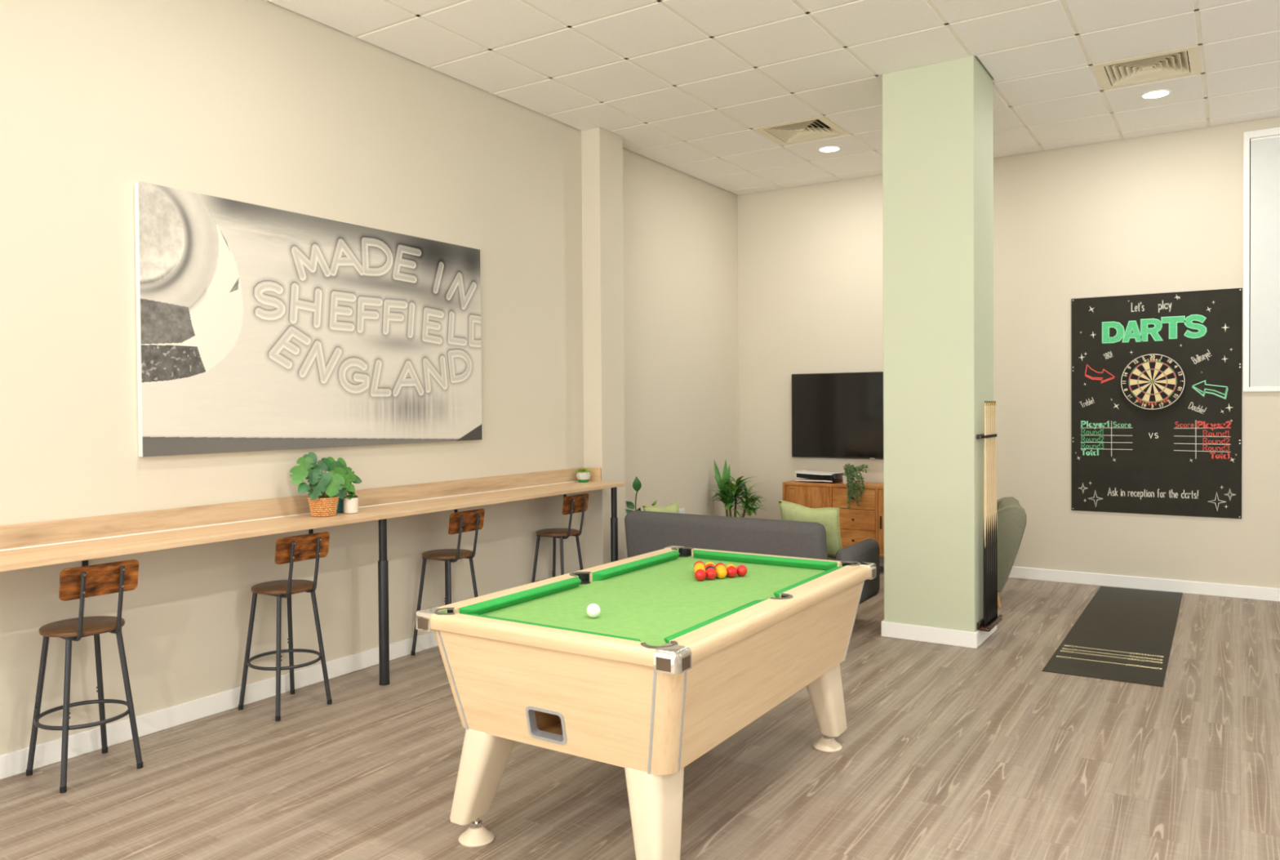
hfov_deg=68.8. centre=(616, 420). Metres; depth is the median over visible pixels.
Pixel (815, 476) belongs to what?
console
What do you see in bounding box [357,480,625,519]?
countertop
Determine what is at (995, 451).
pool cue
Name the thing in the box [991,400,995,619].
pool cue
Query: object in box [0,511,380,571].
countertop
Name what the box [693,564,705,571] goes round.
ball
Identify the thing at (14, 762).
baseboard
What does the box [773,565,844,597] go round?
cushion
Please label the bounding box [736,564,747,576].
ball
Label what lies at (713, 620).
cushion
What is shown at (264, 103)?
wall
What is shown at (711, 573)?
ball
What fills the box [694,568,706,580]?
ball
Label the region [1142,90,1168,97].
diffuser
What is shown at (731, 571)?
ball
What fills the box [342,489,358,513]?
potted trailing plant
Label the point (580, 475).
pot
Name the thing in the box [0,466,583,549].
backsplash
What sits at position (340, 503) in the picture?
plant pot
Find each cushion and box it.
[459,576,581,614]
[460,613,641,641]
[592,550,679,580]
[642,501,679,513]
[663,598,767,643]
[693,549,837,569]
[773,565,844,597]
[777,499,842,558]
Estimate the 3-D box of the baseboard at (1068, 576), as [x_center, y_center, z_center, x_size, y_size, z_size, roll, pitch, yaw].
[4.191,1.339,7.796,7.000,0.100,0.015,0,1,34]
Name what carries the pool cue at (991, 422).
on the cue rack
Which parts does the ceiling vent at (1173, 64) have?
plate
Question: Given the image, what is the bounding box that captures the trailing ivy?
[842,462,868,506]
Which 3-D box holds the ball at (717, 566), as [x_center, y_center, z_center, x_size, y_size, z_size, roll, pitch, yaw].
[0.462,0.666,4.150,0.051,0.051,0.051,0,1,34]
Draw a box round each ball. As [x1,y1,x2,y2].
[586,603,600,617]
[693,560,704,566]
[693,562,705,568]
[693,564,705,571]
[694,566,705,572]
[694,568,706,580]
[705,563,715,568]
[705,565,715,570]
[705,567,716,579]
[715,562,725,567]
[715,564,726,569]
[715,566,727,578]
[725,563,736,568]
[726,565,737,577]
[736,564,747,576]
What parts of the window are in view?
blind rail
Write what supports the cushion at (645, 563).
on the pool table
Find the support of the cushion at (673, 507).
on the sofa
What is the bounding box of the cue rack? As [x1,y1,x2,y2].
[976,433,1002,631]
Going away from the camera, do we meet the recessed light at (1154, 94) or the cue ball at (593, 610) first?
the cue ball at (593, 610)
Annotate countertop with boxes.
[0,466,625,684]
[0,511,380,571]
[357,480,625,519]
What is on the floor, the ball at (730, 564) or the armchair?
the armchair
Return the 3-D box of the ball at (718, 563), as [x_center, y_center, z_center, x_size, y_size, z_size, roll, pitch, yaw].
[0.465,0.665,4.203,0.051,0.051,0.051,0,1,34]
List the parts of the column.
baseboard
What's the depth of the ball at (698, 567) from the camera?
4.09 m
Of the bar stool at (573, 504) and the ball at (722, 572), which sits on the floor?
the bar stool at (573, 504)
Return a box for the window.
[1243,127,1279,391]
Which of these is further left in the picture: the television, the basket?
the basket
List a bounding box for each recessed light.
[817,145,840,152]
[1140,88,1171,98]
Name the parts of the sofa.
backrest, arm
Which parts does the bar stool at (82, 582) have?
leg, leg, seat, seat frame, backrest, leg, leg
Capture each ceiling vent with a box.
[753,115,848,145]
[1093,45,1200,90]
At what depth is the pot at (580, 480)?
7.20 m
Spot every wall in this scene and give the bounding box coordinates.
[0,0,739,755]
[737,116,1279,588]
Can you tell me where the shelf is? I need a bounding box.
[977,614,1002,631]
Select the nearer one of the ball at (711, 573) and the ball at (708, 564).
the ball at (711, 573)
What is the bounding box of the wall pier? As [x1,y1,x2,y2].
[581,126,625,568]
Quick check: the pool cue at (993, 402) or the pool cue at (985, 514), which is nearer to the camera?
the pool cue at (985, 514)
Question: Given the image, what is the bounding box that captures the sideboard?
[782,480,884,555]
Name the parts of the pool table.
badge plate, corner post, leg, rail, return frame, panel, rail, leg, badge plate, corner post, badge plate, rail, rail, panel, leg, badge plate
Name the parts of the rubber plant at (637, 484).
stem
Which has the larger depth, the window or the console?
the console
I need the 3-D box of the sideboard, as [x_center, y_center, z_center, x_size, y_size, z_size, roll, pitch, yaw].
[2.288,0.991,8.771,1.400,0.802,0.414,0,1,34]
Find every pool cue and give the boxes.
[982,400,987,626]
[986,400,990,624]
[988,400,991,622]
[990,400,993,621]
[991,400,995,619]
[994,400,997,617]
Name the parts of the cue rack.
clip rail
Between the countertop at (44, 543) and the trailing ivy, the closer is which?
the countertop at (44, 543)
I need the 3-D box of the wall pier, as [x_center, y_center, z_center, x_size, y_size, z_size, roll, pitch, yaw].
[-0.105,-0.555,7.489,0.177,3.966,0.330,0,1,34]
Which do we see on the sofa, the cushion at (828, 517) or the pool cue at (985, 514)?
the cushion at (828, 517)
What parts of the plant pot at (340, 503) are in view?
pot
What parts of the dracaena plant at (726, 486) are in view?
stem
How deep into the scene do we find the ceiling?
5.90 m
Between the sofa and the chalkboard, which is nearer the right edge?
the chalkboard
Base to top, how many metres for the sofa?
0.769 m
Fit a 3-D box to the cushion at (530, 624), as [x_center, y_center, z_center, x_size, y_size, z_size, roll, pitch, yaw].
[-0.224,0.694,3.086,0.748,0.037,0.045,0,1,33]
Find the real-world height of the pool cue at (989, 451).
1.435 m
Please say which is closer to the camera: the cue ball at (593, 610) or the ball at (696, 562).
the cue ball at (593, 610)
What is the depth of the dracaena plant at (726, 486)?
8.99 m
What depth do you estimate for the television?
9.07 m
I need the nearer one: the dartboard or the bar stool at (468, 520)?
the bar stool at (468, 520)
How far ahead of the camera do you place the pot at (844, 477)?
8.70 m
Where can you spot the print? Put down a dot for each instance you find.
(259, 327)
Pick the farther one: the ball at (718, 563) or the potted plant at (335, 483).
the potted plant at (335, 483)
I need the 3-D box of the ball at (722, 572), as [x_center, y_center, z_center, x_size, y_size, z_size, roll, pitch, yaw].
[0.458,0.666,4.096,0.051,0.051,0.051,0,1,34]
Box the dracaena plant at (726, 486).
[710,459,766,517]
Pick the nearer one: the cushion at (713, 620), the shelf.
the cushion at (713, 620)
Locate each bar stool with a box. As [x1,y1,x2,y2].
[26,559,142,793]
[238,531,332,720]
[411,508,484,655]
[531,493,588,582]
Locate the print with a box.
[133,181,482,456]
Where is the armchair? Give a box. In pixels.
[996,496,1026,607]
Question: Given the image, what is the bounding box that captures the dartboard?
[1120,353,1185,409]
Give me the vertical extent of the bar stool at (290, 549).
0.904 m
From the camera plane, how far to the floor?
3.92 m
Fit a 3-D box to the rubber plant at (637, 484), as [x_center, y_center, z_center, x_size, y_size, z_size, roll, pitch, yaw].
[0.194,0.942,7.816,0.260,0.956,0.260,-1,1,-21]
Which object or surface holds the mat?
on the floor
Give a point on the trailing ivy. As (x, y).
(849, 476)
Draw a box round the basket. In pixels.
[307,495,338,516]
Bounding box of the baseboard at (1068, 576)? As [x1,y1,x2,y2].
[880,555,1279,601]
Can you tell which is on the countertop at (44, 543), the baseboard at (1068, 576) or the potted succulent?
the potted succulent
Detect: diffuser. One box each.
[819,146,839,151]
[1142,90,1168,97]
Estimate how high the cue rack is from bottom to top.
1.246 m
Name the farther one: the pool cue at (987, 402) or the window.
the window
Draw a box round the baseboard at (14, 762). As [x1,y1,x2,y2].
[0,631,438,779]
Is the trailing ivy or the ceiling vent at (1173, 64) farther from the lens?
the trailing ivy
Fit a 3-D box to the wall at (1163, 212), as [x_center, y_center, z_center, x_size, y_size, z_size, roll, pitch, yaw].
[4.235,-0.570,7.857,7.000,4.016,0.200,0,1,34]
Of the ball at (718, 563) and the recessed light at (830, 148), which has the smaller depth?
the ball at (718, 563)
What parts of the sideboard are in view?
panel, door, panel, drawer, drawer, drawer, handle, door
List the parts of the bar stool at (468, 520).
leg, seat frame, leg, seat, leg, backrest, leg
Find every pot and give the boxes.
[336,491,347,512]
[576,471,591,479]
[577,479,589,482]
[842,475,849,484]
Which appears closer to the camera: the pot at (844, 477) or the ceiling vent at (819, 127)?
the ceiling vent at (819, 127)
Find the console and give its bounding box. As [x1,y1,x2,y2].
[795,470,844,483]
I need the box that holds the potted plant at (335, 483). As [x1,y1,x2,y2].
[289,452,362,516]
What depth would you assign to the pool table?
3.23 m
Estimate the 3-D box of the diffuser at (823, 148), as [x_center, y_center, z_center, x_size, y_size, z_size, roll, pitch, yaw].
[1.807,-2.308,7.941,0.160,0.003,0.160,0,1,34]
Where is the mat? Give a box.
[1042,586,1182,686]
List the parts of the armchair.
leg, wing arm, backrest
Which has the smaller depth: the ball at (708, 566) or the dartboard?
the ball at (708, 566)
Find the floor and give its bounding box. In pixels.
[0,565,1279,859]
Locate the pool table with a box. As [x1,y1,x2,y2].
[415,545,875,859]
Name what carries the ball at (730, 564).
on the pool table
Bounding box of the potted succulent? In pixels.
[575,467,591,482]
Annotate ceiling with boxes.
[264,0,1279,195]
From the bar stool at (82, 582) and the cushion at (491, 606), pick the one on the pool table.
the cushion at (491, 606)
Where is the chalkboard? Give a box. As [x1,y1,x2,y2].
[1071,287,1242,518]
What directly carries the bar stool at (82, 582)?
on the floor
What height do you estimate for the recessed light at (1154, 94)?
0.007 m
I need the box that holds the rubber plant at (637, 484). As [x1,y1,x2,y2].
[625,475,657,513]
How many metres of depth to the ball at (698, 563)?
4.20 m
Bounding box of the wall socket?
[678,507,684,513]
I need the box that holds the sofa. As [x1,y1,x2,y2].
[624,510,879,604]
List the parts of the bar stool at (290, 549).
leg, leg, seat, seat frame, leg, backrest, leg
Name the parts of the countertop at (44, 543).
post, post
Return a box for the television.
[791,371,883,458]
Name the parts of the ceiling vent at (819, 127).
plate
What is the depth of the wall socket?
8.70 m
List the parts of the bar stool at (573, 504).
leg, leg, seat frame, seat, leg, backrest, leg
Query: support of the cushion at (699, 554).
on the pool table
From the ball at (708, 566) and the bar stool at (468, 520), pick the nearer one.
the ball at (708, 566)
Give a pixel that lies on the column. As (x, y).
(938, 117)
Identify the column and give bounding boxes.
[880,55,996,648]

